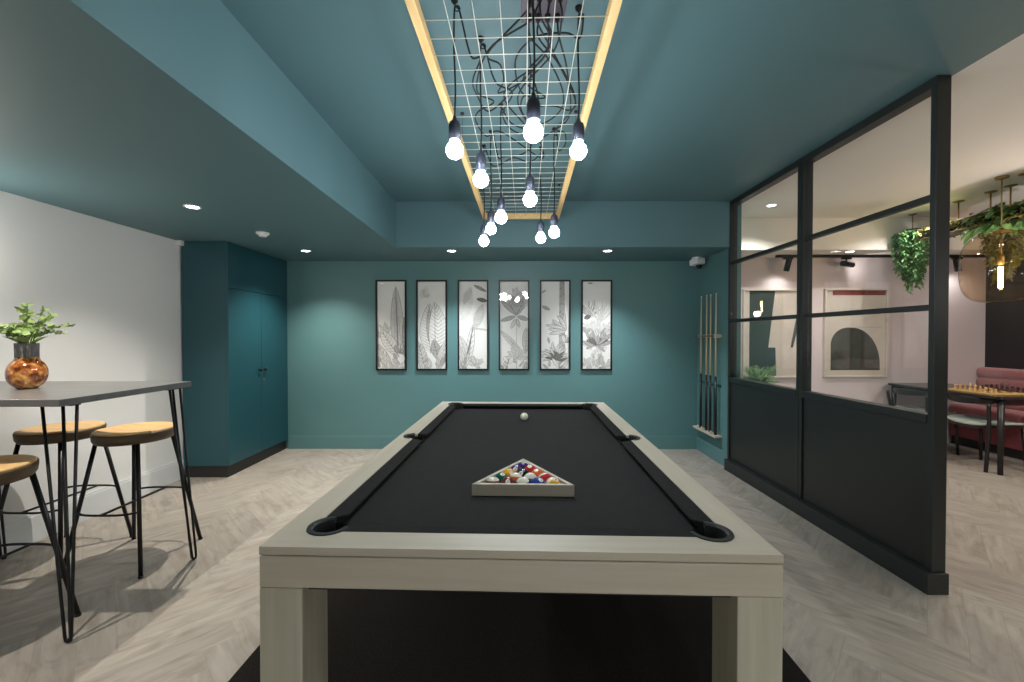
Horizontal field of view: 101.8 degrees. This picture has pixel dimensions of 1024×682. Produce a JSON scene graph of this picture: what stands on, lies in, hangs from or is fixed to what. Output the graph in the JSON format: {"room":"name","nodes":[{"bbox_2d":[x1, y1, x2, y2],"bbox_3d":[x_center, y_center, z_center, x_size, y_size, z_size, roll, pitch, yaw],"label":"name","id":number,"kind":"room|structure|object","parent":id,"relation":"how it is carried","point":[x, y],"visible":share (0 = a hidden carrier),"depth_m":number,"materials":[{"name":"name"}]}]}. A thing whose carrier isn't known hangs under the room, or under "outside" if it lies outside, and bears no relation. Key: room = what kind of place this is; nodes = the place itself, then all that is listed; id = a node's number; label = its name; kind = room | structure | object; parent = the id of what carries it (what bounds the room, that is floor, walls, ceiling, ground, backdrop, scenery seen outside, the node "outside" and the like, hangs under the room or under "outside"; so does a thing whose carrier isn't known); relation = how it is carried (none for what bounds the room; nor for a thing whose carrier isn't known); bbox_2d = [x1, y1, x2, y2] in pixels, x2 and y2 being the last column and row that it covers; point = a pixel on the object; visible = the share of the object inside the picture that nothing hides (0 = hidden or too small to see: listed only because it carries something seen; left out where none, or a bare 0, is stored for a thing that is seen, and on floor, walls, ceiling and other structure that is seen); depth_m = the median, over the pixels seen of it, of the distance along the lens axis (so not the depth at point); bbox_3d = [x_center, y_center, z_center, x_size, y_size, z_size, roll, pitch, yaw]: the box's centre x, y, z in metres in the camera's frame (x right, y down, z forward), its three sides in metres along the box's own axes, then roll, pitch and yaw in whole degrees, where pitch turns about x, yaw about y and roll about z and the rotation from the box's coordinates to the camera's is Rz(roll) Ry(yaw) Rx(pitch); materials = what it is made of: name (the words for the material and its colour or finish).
{"room":"games hall","nodes":[
{"label":"games hall","id":0,"kind":"room"},
{"bbox_2d":[0,191,185,524],"bbox_3d":[-3.087,-0.065,1.247,0.120,2.700,7.680,0,1,0],"label":"wall","id":1,"kind":"structure","parent":0,"point":[120,286],"depth_m":2.97,"materials":[{"name":"white paint"}]},
{"bbox_2d":[0,458,183,554],"bbox_3d":[-3.020,1.202,0.617,0.018,0.182,6.390,0,1,0],"label":"baseboard","id":2,"kind":"structure","parent":1,"relation":"attached to","point":[31,528],"depth_m":2.99,"materials":[{"name":"white paint"}]},
{"bbox_2d":[175,240,183,245],"bbox_3d":[-2.996,-0.883,3.752,0.050,0.045,0.040,0,1,0],"label":"trim","id":3,"kind":"structure","parent":1,"relation":"attached to","point":[177,242],"depth_m":3.73,"materials":[{"name":"white paint"}]},
{"bbox_2d":[0,0,729,260],"bbox_3d":[-0.452,-1.143,1.081,5.150,0.540,7.387,0,1,0],"label":"ceiling","id":4,"kind":"structure","parent":0,"point":[129,113],"depth_m":2.16,"materials":[{"name":"teal paint"}]},
{"bbox_2d":[183,204,201,209],"bbox_3d":[-2.123,-0.890,2.765,0.104,0.006,0.104,0,1,0],"label":"recessed light","id":5,"kind":"object","parent":4,"relation":"in","point":[190,206],"visible":1,"depth_m":2.75,"materials":[{"name":"white plastic"}]},
{"bbox_2d":[256,231,269,236],"bbox_3d":[-2.077,-0.885,3.465,0.100,0.034,0.100,0,1,0],"label":"smoke detector","id":6,"kind":"object","parent":4,"relation":"attached to","point":[260,233],"visible":1,"depth_m":3.44,"materials":[{"name":"white plastic"}]},
{"bbox_2d":[689,257,704,268],"bbox_3d":[2.028,-0.851,4.545,0.128,0.126,0.147,0,1,-17],"label":"security camera","id":7,"kind":"object","parent":4,"relation":"attached to","point":[696,261],"visible":1,"depth_m":4.50,"materials":[{"name":"white plastic"}]},
{"bbox_2d":[285,261,697,447],"bbox_3d":[-0.443,-0.110,4.994,5.150,2.700,0.413,0,1,0],"label":"wall","id":8,"kind":"structure","parent":0,"point":[335,386],"depth_m":4.79,"materials":[{"name":"teal paint"}]},
{"bbox_2d":[375,280,406,369],"bbox_3d":[-1.387,-0.182,4.776,0.352,1.035,0.026,0,1,0],"label":"framed print","id":9,"kind":"object","parent":8,"relation":"attached to","point":[390,295],"visible":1,"depth_m":4.78,"materials":[{"name":"white paper"}]},
{"bbox_2d":[416,280,446,369],"bbox_3d":[-0.921,-0.182,4.774,0.352,1.035,0.026,0,1,0],"label":"framed print","id":10,"kind":"object","parent":8,"relation":"attached to","point":[431,295],"visible":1,"depth_m":4.78,"materials":[{"name":"white paper"}]},
{"bbox_2d":[458,280,488,369],"bbox_3d":[-0.447,-0.182,4.773,0.352,1.035,0.026,0,1,0],"label":"framed print","id":11,"kind":"object","parent":8,"relation":"attached to","point":[473,354],"visible":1,"depth_m":4.78,"materials":[{"name":"white paper"}]},
{"bbox_2d":[288,435,696,448],"bbox_3d":[-0.224,1.167,4.794,4.710,0.152,0.016,0,1,0],"label":"baseboard","id":12,"kind":"structure","parent":8,"relation":"attached to","point":[294,441],"depth_m":4.79,"materials":[{"name":"teal paint"}]},
{"bbox_2d":[499,280,528,369],"bbox_3d":[0.023,-0.182,4.772,0.352,1.035,0.026,0,1,0],"label":"framed print","id":13,"kind":"object","parent":8,"relation":"attached to","point":[513,294],"visible":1,"depth_m":4.78,"materials":[{"name":"white paper"}]},
{"bbox_2d":[540,280,570,369],"bbox_3d":[0.495,-0.182,4.771,0.352,1.035,0.026,0,1,0],"label":"framed print","id":14,"kind":"object","parent":8,"relation":"attached to","point":[555,295],"visible":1,"depth_m":4.78,"materials":[{"name":"white paper"}]},
{"bbox_2d":[581,280,611,369],"bbox_3d":[0.970,-0.182,4.770,0.352,1.035,0.026,0,1,0],"label":"framed print","id":15,"kind":"object","parent":8,"relation":"attached to","point":[596,295],"visible":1,"depth_m":4.78,"materials":[{"name":"white paper"}]},
{"bbox_2d":[0,442,1023,681],"bbox_3d":[1.363,1.310,1.253,8.780,0.050,7.680,0,1,0],"label":"floor","id":16,"kind":"structure","parent":0,"point":[847,617],"depth_m":2.15,"materials":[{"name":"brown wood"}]},
{"bbox_2d":[0,454,81,617],"bbox_3d":[-2.231,0.898,1.716,0.451,0.762,0.451,0,1,0],"label":"bar stool","id":17,"kind":"object","parent":16,"relation":"on","point":[13,468],"visible":0.94,"depth_m":1.84,"materials":[{"name":"black metal"}]},
{"bbox_2d":[0,420,131,555],"bbox_3d":[-2.674,0.889,2.477,0.451,0.762,0.451,0,1,0],"label":"bar stool","id":18,"kind":"object","parent":16,"relation":"on","point":[33,435],"visible":0.69,"depth_m":2.35,"materials":[{"name":"black metal"}]},
{"bbox_2d":[0,381,196,642],"bbox_3d":[-2.419,0.757,2.086,1.184,1.036,0.709,0,1,0],"label":"bar table","id":19,"kind":"object","parent":16,"relation":"on","point":[61,394],"visible":0.9,"depth_m":1.85,"materials":[{"name":"grey laminate"}]},
{"bbox_2d":[4,343,48,388],"bbox_3d":[-2.427,0.125,2.083,0.146,0.228,0.146,0,1,0],"label":"vase","id":20,"kind":"object","parent":19,"relation":"on","point":[27,370],"visible":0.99,"depth_m":2.05,"materials":[{"name":"orange glass"}]},
{"bbox_2d":[0,302,75,342],"bbox_3d":[-2.420,-0.059,2.042,0.376,0.267,0.241,0,1,-29],"label":"bouquet","id":21,"kind":"object","parent":20,"relation":"in","point":[22,332],"visible":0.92,"depth_m":2.06,"materials":[{"name":"green plant"}]},
{"bbox_2d":[61,421,202,578],"bbox_3d":[-2.209,0.890,2.446,0.451,0.762,0.451,0,1,0],"label":"bar stool","id":22,"kind":"object","parent":16,"relation":"on","point":[134,434],"visible":0.94,"depth_m":2.31,"materials":[{"name":"black metal"}]},
{"bbox_2d":[182,242,287,476],"bbox_3d":[-2.776,0.171,4.284,0.450,2.156,0.990,0,1,0],"label":"tall cabinet","id":23,"kind":"object","parent":16,"relation":"on","point":[234,297],"visible":0.98,"depth_m":3.85,"materials":[{"name":"teal paint"}]},
{"bbox_2d":[228,590,810,681],"bbox_3d":[0.044,1.270,2.072,2.180,0.010,3.000,0,1,2],"label":"rug","id":24,"kind":"object","parent":16,"relation":"on","point":[374,636],"visible":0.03,"depth_m":1.77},
{"bbox_2d":[259,402,783,681],"bbox_3d":[0.044,0.869,2.067,1.222,0.794,2.190,0,1,2],"label":"pool table","id":25,"kind":"object","parent":24,"relation":"on","point":[635,523],"visible":1,"depth_m":1.06,"materials":[{"name":"black fabric"}]},
{"bbox_2d":[327,439,421,522],"bbox_3d":[-0.475,0.498,1.583,0.052,0.032,0.892,0,1,2],"label":"cushion","id":26,"kind":"object","parent":25,"relation":"on","point":[352,506],"depth_m":1.42,"materials":[{"name":"black fabric"}]},
{"bbox_2d":[418,405,454,438],"bbox_3d":[-0.443,0.486,2.576,0.052,0.032,0.892,0,1,2],"label":"cushion","id":27,"kind":"object","parent":25,"relation":"on","point":[432,427],"depth_m":2.45,"materials":[{"name":"black fabric"}]},
{"bbox_2d":[486,476,499,482],"bbox_3d":[-0.065,0.491,1.427,0.051,0.051,0.051,0,1,30],"label":"ball","id":28,"kind":"object","parent":25,"relation":"on","point":[493,479],"visible":0.47,"depth_m":1.42,"materials":[{"name":"beige plastic"}]},
{"bbox_2d":[495,472,507,482],"bbox_3d":[-0.038,0.490,1.471,0.051,0.051,0.051,0,1,24],"label":"ball","id":29,"kind":"object","parent":25,"relation":"on","point":[500,475],"visible":0.44,"depth_m":1.46,"materials":[{"name":"green plastic"}]},
{"bbox_2d":[501,477,514,482],"bbox_3d":[-0.014,0.491,1.426,0.051,0.051,0.051,0,1,25],"label":"ball","id":30,"kind":"object","parent":25,"relation":"on","point":[505,479],"visible":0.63,"depth_m":1.41,"materials":[{"name":"beige"}]},
{"bbox_2d":[503,468,514,476],"bbox_3d":[-0.011,0.490,1.515,0.051,0.051,0.051,0,1,-9],"label":"ball","id":31,"kind":"object","parent":25,"relation":"on","point":[508,471],"visible":0.41,"depth_m":1.50,"materials":[{"name":"yellow plastic"}]},
{"bbox_2d":[509,472,521,482],"bbox_3d":[0.013,0.491,1.469,0.051,0.051,0.051,0,1,33],"label":"ball","id":32,"kind":"object","parent":25,"relation":"on","point":[515,475],"visible":0.39,"depth_m":1.46,"materials":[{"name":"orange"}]},
{"bbox_2d":[511,465,521,471],"bbox_3d":[0.016,0.489,1.558,0.051,0.051,0.051,0,1,-13],"label":"ball","id":33,"kind":"object","parent":25,"relation":"on","point":[515,468],"visible":0.46,"depth_m":1.54,"materials":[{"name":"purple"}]},
{"bbox_2d":[344,525,693,536],"bbox_3d":[0.013,0.504,1.075,0.918,0.032,0.052,0,1,2],"label":"cushion","id":34,"kind":"object","parent":25,"relation":"on","point":[362,529],"depth_m":1.07,"materials":[{"name":"black fabric"}]},
{"bbox_2d":[462,404,582,408],"bbox_3d":[0.076,0.480,3.050,0.918,0.032,0.052,0,1,2],"label":"cushion","id":35,"kind":"object","parent":25,"relation":"on","point":[464,406],"depth_m":3.04,"materials":[{"name":"black fabric"}]},
{"bbox_2d":[472,459,573,496],"bbox_3d":[0.041,0.495,1.532,0.341,0.040,0.296,0,1,2],"label":"ball rack","id":36,"kind":"object","parent":25,"relation":"on","point":[479,488],"visible":0.77,"depth_m":1.39,"materials":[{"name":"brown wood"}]},
{"bbox_2d":[516,477,529,482],"bbox_3d":[0.038,0.491,1.424,0.051,0.051,0.051,0,1,22],"label":"ball","id":37,"kind":"object","parent":25,"relation":"on","point":[521,479],"visible":0.42,"depth_m":1.41,"materials":[{"name":"beige plastic"}]},
{"bbox_2d":[517,468,528,476],"bbox_3d":[0.041,0.490,1.513,0.051,0.051,0.051,0,1,20],"label":"ball","id":38,"kind":"object","parent":25,"relation":"on","point":[522,471],"visible":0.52,"depth_m":1.50,"materials":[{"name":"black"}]},
{"bbox_2d":[518,461,528,467],"bbox_3d":[0.043,0.489,1.602,0.051,0.051,0.051,0,1,30],"label":"ball","id":39,"kind":"object","parent":25,"relation":"on","point":[523,464],"visible":0.31,"depth_m":1.59,"materials":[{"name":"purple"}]},
{"bbox_2d":[520,413,527,420],"bbox_3d":[0.077,0.477,2.621,0.051,0.051,0.051,0,1,0],"label":"cue ball","id":40,"kind":"object","parent":25,"relation":"on","point":[524,416],"visible":1,"depth_m":2.60,"materials":[{"name":"beige plastic"}]},
{"bbox_2d":[524,465,535,472],"bbox_3d":[0.068,0.489,1.557,0.051,0.051,0.051,0,1,15],"label":"ball","id":41,"kind":"object","parent":25,"relation":"on","point":[529,468],"visible":0.48,"depth_m":1.54,"materials":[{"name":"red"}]},
{"bbox_2d":[524,472,536,482],"bbox_3d":[0.065,0.491,1.468,0.051,0.051,0.051,0,1,16],"label":"ball","id":42,"kind":"object","parent":25,"relation":"on","point":[530,476],"visible":0.37,"depth_m":1.45,"materials":[{"name":"beige plastic"}]},
{"bbox_2d":[531,469,542,476],"bbox_3d":[0.092,0.490,1.511,0.051,0.051,0.051,0,1,25],"label":"ball","id":43,"kind":"object","parent":25,"relation":"on","point":[537,472],"visible":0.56,"depth_m":1.50,"materials":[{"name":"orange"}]},
{"bbox_2d":[531,477,544,483],"bbox_3d":[0.089,0.491,1.422,0.051,0.051,0.051,0,1,-15],"label":"ball","id":44,"kind":"object","parent":25,"relation":"on","point":[536,479],"visible":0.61,"depth_m":1.41,"materials":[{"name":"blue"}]},
{"bbox_2d":[539,473,550,483],"bbox_3d":[0.116,0.491,1.466,0.051,0.051,0.051,0,1,26],"label":"ball","id":45,"kind":"object","parent":25,"relation":"on","point":[545,476],"visible":0.32,"depth_m":1.45,"materials":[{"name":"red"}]},
{"bbox_2d":[546,477,559,483],"bbox_3d":[0.140,0.491,1.421,0.051,0.051,0.051,0,1,17],"label":"ball","id":46,"kind":"object","parent":25,"relation":"on","point":[552,480],"visible":0.56,"depth_m":1.41,"materials":[{"name":"beige plastic"}]},
{"bbox_2d":[590,406,625,439],"bbox_3d":[0.564,0.487,2.543,0.052,0.032,0.892,0,1,2],"label":"cushion","id":47,"kind":"object","parent":25,"relation":"on","point":[609,426],"depth_m":2.41,"materials":[{"name":"black fabric"}]},
{"bbox_2d":[621,441,713,527],"bbox_3d":[0.532,0.498,1.550,0.052,0.032,0.892,0,1,2],"label":"cushion","id":48,"kind":"object","parent":25,"relation":"on","point":[690,513],"depth_m":1.38,"materials":[{"name":"black fabric"}]},
{"bbox_2d":[697,75,951,594],"bbox_3d":[2.158,-0.043,3.573,0.172,2.600,3.004,0,1,0],"label":"wall","id":49,"kind":"structure","parent":16,"relation":"on","point":[872,476],"depth_m":2.65,"materials":[{"name":"black metal"}]},
{"bbox_2d":[693,334,721,437],"bbox_3d":[2.093,0.455,4.471,0.074,1.058,0.520,0,1,0],"label":"cue rack","id":50,"kind":"object","parent":49,"relation":"attached to","point":[710,433],"visible":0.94,"depth_m":4.38,"materials":[{"name":"brown wood"}]},
{"bbox_2d":[699,296,701,427],"bbox_3d":[2.091,0.229,4.603,0.031,1.462,0.031,0,1,0],"label":"pool cue","id":51,"kind":"object","parent":50,"relation":"on","point":[700,400],"visible":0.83,"depth_m":4.60,"materials":[{"name":"brown wood"}]},
{"bbox_2d":[704,294,707,430],"bbox_3d":[2.091,0.231,4.473,0.031,1.462,0.031,0,1,0],"label":"pool cue","id":52,"kind":"object","parent":50,"relation":"on","point":[706,395],"visible":1,"depth_m":4.47,"materials":[{"name":"brown wood"}]},
{"bbox_2d":[693,425,721,437],"bbox_3d":[2.093,0.958,4.477,0.074,0.053,0.520,0,1,0],"label":"tray","id":53,"kind":"object","parent":50,"relation":"on","point":[710,433],"depth_m":4.40,"materials":[{"name":"white wood"}]},
{"bbox_2d":[708,294,711,431],"bbox_3d":[2.091,0.232,4.383,0.031,1.462,0.031,0,1,0],"label":"pool cue","id":54,"kind":"object","parent":50,"relation":"on","point":[710,397],"visible":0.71,"depth_m":4.38,"materials":[{"name":"brown wood"}]},
{"bbox_2d":[714,292,716,434],"bbox_3d":[2.090,0.233,4.268,0.031,1.462,0.031,0,1,0],"label":"pool cue","id":55,"kind":"object","parent":50,"relation":"on","point":[715,381],"visible":0.95,"depth_m":4.26,"materials":[{"name":"brown wood"}]},
{"bbox_2d":[696,436,727,465],"bbox_3d":[2.123,1.171,4.419,0.016,0.152,0.723,0,1,0],"label":"baseboard","id":56,"kind":"structure","parent":49,"relation":"attached to","point":[712,451],"depth_m":4.41,"materials":[{"name":"teal paint"}]},
{"bbox_2d":[886,388,959,454],"bbox_3d":[4.648,0.890,4.718,0.476,0.709,0.475,0,1,-3],"label":"cafe chair","id":57,"kind":"object","parent":16,"relation":"on","point":[902,391],"visible":0.37,"depth_m":4.61,"materials":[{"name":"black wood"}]},
{"bbox_2d":[888,383,1023,475],"bbox_3d":[4.856,0.879,4.434,0.690,0.735,1.190,0,1,0],"label":"cafe table","id":58,"kind":"object","parent":16,"relation":"on","point":[1001,401],"visible":0.52,"depth_m":3.89,"materials":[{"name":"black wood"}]},
{"bbox_2d":[948,388,1023,394],"bbox_3d":[4.795,0.506,4.185,0.400,0.016,0.400,0,1,0],"label":"chessboard","id":59,"kind":"object","parent":58,"relation":"on","point":[1000,392],"visible":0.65,"depth_m":4.06,"materials":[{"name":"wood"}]},
{"bbox_2d":[947,394,1023,472],"bbox_3d":[4.707,0.897,4.165,0.476,0.709,0.475,0,1,0],"label":"cafe chair","id":60,"kind":"object","parent":16,"relation":"on","point":[988,423],"visible":0.8,"depth_m":4.05,"materials":[{"name":"black wood"}]},
{"bbox_2d":[950,367,1023,459],"bbox_3d":[5.532,0.791,3.978,0.454,0.922,2.162,0,1,0],"label":"banquette","id":61,"kind":"object","parent":16,"relation":"on","point":[969,437],"visible":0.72,"depth_m":4.73,"materials":[{"name":"pink fabric"}]},
{"bbox_2d":[950,404,1023,425],"bbox_3d":[5.475,0.829,4.699,0.337,0.120,0.713,0,1,0],"label":"seat cushion","id":62,"kind":"object","parent":61,"relation":"on","point":[1012,414],"depth_m":4.71,"materials":[{"name":"pink fabric"}]},
{"bbox_2d":[220,0,1023,217],"bbox_3d":[2.311,-1.365,1.218,6.885,0.100,7.680,0,1,0],"label":"ceiling","id":63,"kind":"structure","parent":0,"point":[694,100],"depth_m":2.23,"materials":[{"name":"teal paint"}]},
{"bbox_2d":[451,0,460,11],"bbox_3d":[-0.217,-1.297,1.605,0.037,0.045,0.028,0,1,0],"label":"ceiling hook","id":64,"kind":"object","parent":63,"relation":"attached to","point":[454,2],"visible":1,"depth_m":1.60,"materials":[{"name":"black metal"}]},
{"bbox_2d":[446,2,551,159],"bbox_3d":[-0.009,-1.003,1.748,0.395,0.592,0.455,0,1,17],"label":"pendant","id":65,"kind":"object","parent":64,"relation":"hanging from","point":[454,149],"visible":1,"depth_m":1.60,"materials":[{"name":"grey glass"}]},
{"bbox_2d":[478,36,485,48],"bbox_3d":[-0.132,-1.300,1.815,0.037,0.045,0.028,0,1,0],"label":"ceiling hook","id":66,"kind":"object","parent":63,"relation":"attached to","point":[479,40],"visible":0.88,"depth_m":1.81,"materials":[{"name":"black metal"}]},
{"bbox_2d":[473,1,562,187],"bbox_3d":[0.009,-0.987,1.918,0.355,0.627,0.839,0,1,0],"label":"pendant","id":67,"kind":"object","parent":66,"relation":"hanging from","point":[480,179],"visible":0.88,"depth_m":1.81,"materials":[{"name":"grey glass"}]},
{"bbox_2d":[486,135,515,234],"label":"pendant","id":68,"kind":"object","parent":63,"relation":"hanging from","point":[490,228],"depth_m":2.63,"materials":[{"name":"grey"}]},
{"bbox_2d":[495,108,523,223],"label":"pendant","id":69,"kind":"object","parent":63,"relation":"hanging from","point":[500,217],"depth_m":2.33,"materials":[{"name":"grey"}]},
{"bbox_2d":[404,0,622,219],"bbox_3d":[0.036,-1.208,2.316,0.690,0.240,2.940,0,1,2],"label":"frame","id":70,"kind":"object","parent":63,"relation":"hanging from","point":[413,6],"visible":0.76,"depth_m":1.76,"materials":[{"name":"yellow wood"}]},
{"bbox_2d":[503,67,532,125],"label":"cable","id":71,"kind":"object","parent":63,"relation":"hanging from","point":[517,78],"depth_m":1.87,"materials":[{"name":"grey"}]},
{"bbox_2d":[520,75,538,117],"label":"cable","id":72,"kind":"object","parent":63,"relation":"hanging from","point":[529,96],"depth_m":2.03,"materials":[{"name":"grey rubber"}]},
{"bbox_2d":[523,143,536,206],"label":"pendant","id":73,"kind":"object","parent":63,"relation":"hanging from","point":[529,199],"depth_m":2.02,"materials":[{"name":"grey glass"}]},
{"bbox_2d":[536,21,549,52],"label":"pendant","id":74,"kind":"object","parent":63,"relation":"hanging from","point":[539,39],"depth_m":1.62,"materials":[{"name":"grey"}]},
{"bbox_2d":[521,0,566,22],"bbox_3d":[0.119,-1.273,1.554,0.170,0.092,0.180,0,1,0],"label":"box","id":75,"kind":"object","parent":63,"relation":"attached to","point":[544,3],"visible":0.74,"depth_m":1.58,"materials":[{"name":"grey metal"}]},
{"bbox_2d":[539,25,549,63],"label":"pendant","id":76,"kind":"object","parent":63,"relation":"hanging from","point":[547,25],"depth_m":1.63,"materials":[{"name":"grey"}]},
{"bbox_2d":[529,23,563,124],"label":"cable","id":77,"kind":"object","parent":63,"relation":"hanging from","point":[536,45],"depth_m":1.82,"materials":[{"name":"grey"}]},
{"bbox_2d":[535,1,566,77],"label":"cable","id":78,"kind":"object","parent":63,"relation":"hanging from","point":[543,34],"depth_m":1.59,"materials":[{"name":"grey"}]},
{"bbox_2d":[540,86,575,110],"label":"cable","id":79,"kind":"object","parent":63,"relation":"hanging from","point":[570,86],"depth_m":2.09,"materials":[{"name":"grey rubber"}]},
{"bbox_2d":[549,114,568,237],"label":"pendant","id":80,"kind":"object","parent":63,"relation":"hanging from","point":[553,231],"depth_m":2.60,"materials":[{"name":"grey"}]},
{"bbox_2d":[552,55,567,82],"label":"cable","id":81,"kind":"object","parent":63,"relation":"hanging from","point":[552,55],"depth_m":1.78,"materials":[{"name":"grey"}]},
{"bbox_2d":[575,4,583,18],"bbox_3d":[0.268,-1.298,1.644,0.037,0.045,0.028,0,1,0],"label":"ceiling hook","id":82,"kind":"object","parent":63,"relation":"attached to","point":[578,7],"visible":0.93,"depth_m":1.64,"materials":[{"name":"black metal"}]},
{"bbox_2d":[514,2,586,159],"bbox_3d":[0.135,-1.011,1.802,0.236,0.578,0.573,0,1,-16],"label":"pendant","id":83,"kind":"object","parent":82,"relation":"hanging from","point":[578,150],"visible":0.85,"depth_m":1.64,"materials":[{"name":"grey glass"}]},
{"bbox_2d":[765,204,777,206],"bbox_3d":[2.580,-1.347,4.138,0.104,0.006,0.104,0,1,0],"label":"recessed light","id":84,"kind":"object","parent":63,"relation":"in","point":[768,205],"visible":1,"depth_m":4.14,"materials":[{"name":"white plastic"}]},
{"bbox_2d":[888,213,928,294],"bbox_3d":[4.276,-0.923,4.452,0.370,0.861,0.380,-1,1,-41],"label":"vine","id":85,"kind":"object","parent":63,"relation":"hanging from","point":[912,266],"visible":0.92,"depth_m":4.41,"materials":[{"name":"green plant"}]},
{"bbox_2d":[917,173,1023,239],"bbox_3d":[4.209,-1.177,3.586,0.284,0.330,1.272,0,1,0],"label":"trough","id":86,"kind":"object","parent":63,"relation":"hanging from","point":[953,233],"visible":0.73,"depth_m":3.73,"materials":[{"name":"brown wood"}]},
{"bbox_2d":[915,202,1023,239],"bbox_3d":[4.211,-1.061,3.781,0.324,0.161,0.930,0,1,0],"label":"greenery","id":87,"kind":"object","parent":86,"relation":"in","point":[1018,214],"visible":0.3,"depth_m":3.69,"materials":[{"name":"green plant"}]},
{"bbox_2d":[958,199,1023,285],"bbox_3d":[4.294,-0.844,3.634,0.589,0.664,0.953,0,1,30],"label":"plant","id":88,"kind":"object","parent":86,"relation":"in","point":[1014,241],"visible":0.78,"depth_m":3.76,"materials":[{"name":"green plant"}]},
{"bbox_2d":[958,175,1023,302],"bbox_3d":[3.998,-0.828,3.401,0.476,1.024,0.476,0,1,0],"label":"glass pendant","id":89,"kind":"object","parent":63,"relation":"hanging from","point":[1000,259],"visible":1,"depth_m":3.40,"materials":[{"name":"glass"}]},
{"bbox_3d":[-0.187,-1.312,2.835,0.037,0.045,0.028,0,1,0],"label":"ceiling hook","id":90,"kind":"object","parent":63,"relation":"attached to","visible":0},
{"bbox_2d":[479,21,570,245],"bbox_3d":[0.113,-0.974,2.273,0.302,0.664,1.329,0,1,-18],"label":"pendant","id":91,"kind":"object","parent":90,"relation":"hanging from","point":[483,240],"visible":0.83,"depth_m":2.67,"materials":[{"name":"grey"}]},
{"bbox_3d":[0.203,-1.312,2.864,0.037,0.045,0.028,0,1,0],"label":"ceiling hook","id":92,"kind":"object","parent":63,"relation":"attached to","visible":0},
{"bbox_2d":[475,2,545,242],"bbox_3d":[-0.025,-0.987,2.220,0.373,0.636,1.403,0,1,6],"label":"pendant","id":93,"kind":"object","parent":92,"relation":"hanging from","point":[540,238],"visible":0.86,"depth_m":2.42,"materials":[{"name":"grey rubber"}]},
{"bbox_3d":[0.076,-1.294,1.384,0.037,0.045,0.028,0,1,0],"label":"ceiling hook","id":94,"kind":"object","parent":63,"relation":"attached to","visible":0},
{"bbox_2d":[486,0,542,142],"bbox_3d":[-0.008,-0.983,1.671,0.189,0.630,0.640,0,1,-4],"label":"pendant","id":95,"kind":"object","parent":94,"relation":"hanging from","point":[533,131],"visible":0.92,"depth_m":1.38,"materials":[{"name":"grey"}]},
{"bbox_2d":[741,365,778,383],"bbox_3d":[2.345,0.741,3.829,0.283,1.026,0.449,0,1,0],"label":"plant","id":96,"kind":"object","parent":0,"point":[761,378],"visible":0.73,"depth_m":3.83,"materials":[{"name":"green plant"}]},
{"bbox_2d":[741,258,985,441],"bbox_3d":[3.947,-0.112,5.130,3.630,2.700,0.120,0,1,0],"label":"wall","id":97,"kind":"structure","parent":0,"point":[907,331],"depth_m":5.07,"materials":[{"name":"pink paint"}]},
{"bbox_2d":[742,289,796,377],"bbox_3d":[3.196,-0.091,5.054,0.788,1.075,0.035,0,1,0],"label":"picture","id":98,"kind":"object","parent":97,"relation":"attached to","point":[769,343],"visible":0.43,"depth_m":5.06,"materials":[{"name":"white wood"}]},
{"bbox_2d":[823,289,888,376],"bbox_3d":[4.173,-0.097,5.052,0.763,1.075,0.035,0,1,0],"label":"picture","id":99,"kind":"object","parent":97,"relation":"attached to","point":[854,345],"visible":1,"depth_m":5.06,"materials":[{"name":"beige paper"}]},
{"bbox_2d":[741,218,1023,257],"bbox_3d":[3.997,-1.183,4.816,3.530,0.350,0.480,0,1,0],"label":"wall","id":100,"kind":"structure","parent":0,"point":[757,234],"depth_m":4.58,"materials":[{"name":"white paint"}]},
{"bbox_2d":[775,255,986,257],"bbox_3d":[4.352,-0.993,4.878,2.504,0.031,0.036,0,1,0],"label":"track rail","id":101,"kind":"object","parent":100,"relation":"attached to","point":[776,256],"visible":0.49,"depth_m":4.86,"materials":[{"name":"black metal"}]},
{"bbox_2d":[783,257,793,271],"bbox_3d":[3.239,-0.896,4.882,0.106,0.165,0.084,0,1,35],"label":"track spotlight","id":102,"kind":"object","parent":101,"relation":"attached to","point":[788,262],"visible":1,"depth_m":4.87,"materials":[{"name":"black metal"}]},
{"bbox_2d":[840,257,854,267],"bbox_3d":[3.935,-0.920,4.881,0.152,0.117,0.062,0,1,-6],"label":"track spotlight","id":103,"kind":"object","parent":101,"relation":"attached to","point":[846,263],"visible":1,"depth_m":4.86,"materials":[{"name":"black metal"}]},
{"bbox_2d":[951,257,962,271],"bbox_3d":[5.221,-0.896,4.879,0.119,0.165,0.068,0,1,-22],"label":"track spotlight","id":104,"kind":"object","parent":101,"relation":"attached to","point":[955,259],"visible":0.94,"depth_m":4.86,"materials":[{"name":"black metal"}]},
{"bbox_2d":[985,254,1023,369],"bbox_3d":[5.813,-0.065,1.225,0.120,2.700,7.680,0,1,0],"label":"wall","id":105,"kind":"structure","parent":0,"point":[1004,322],"depth_m":4.86,"materials":[{"name":"black paint"}]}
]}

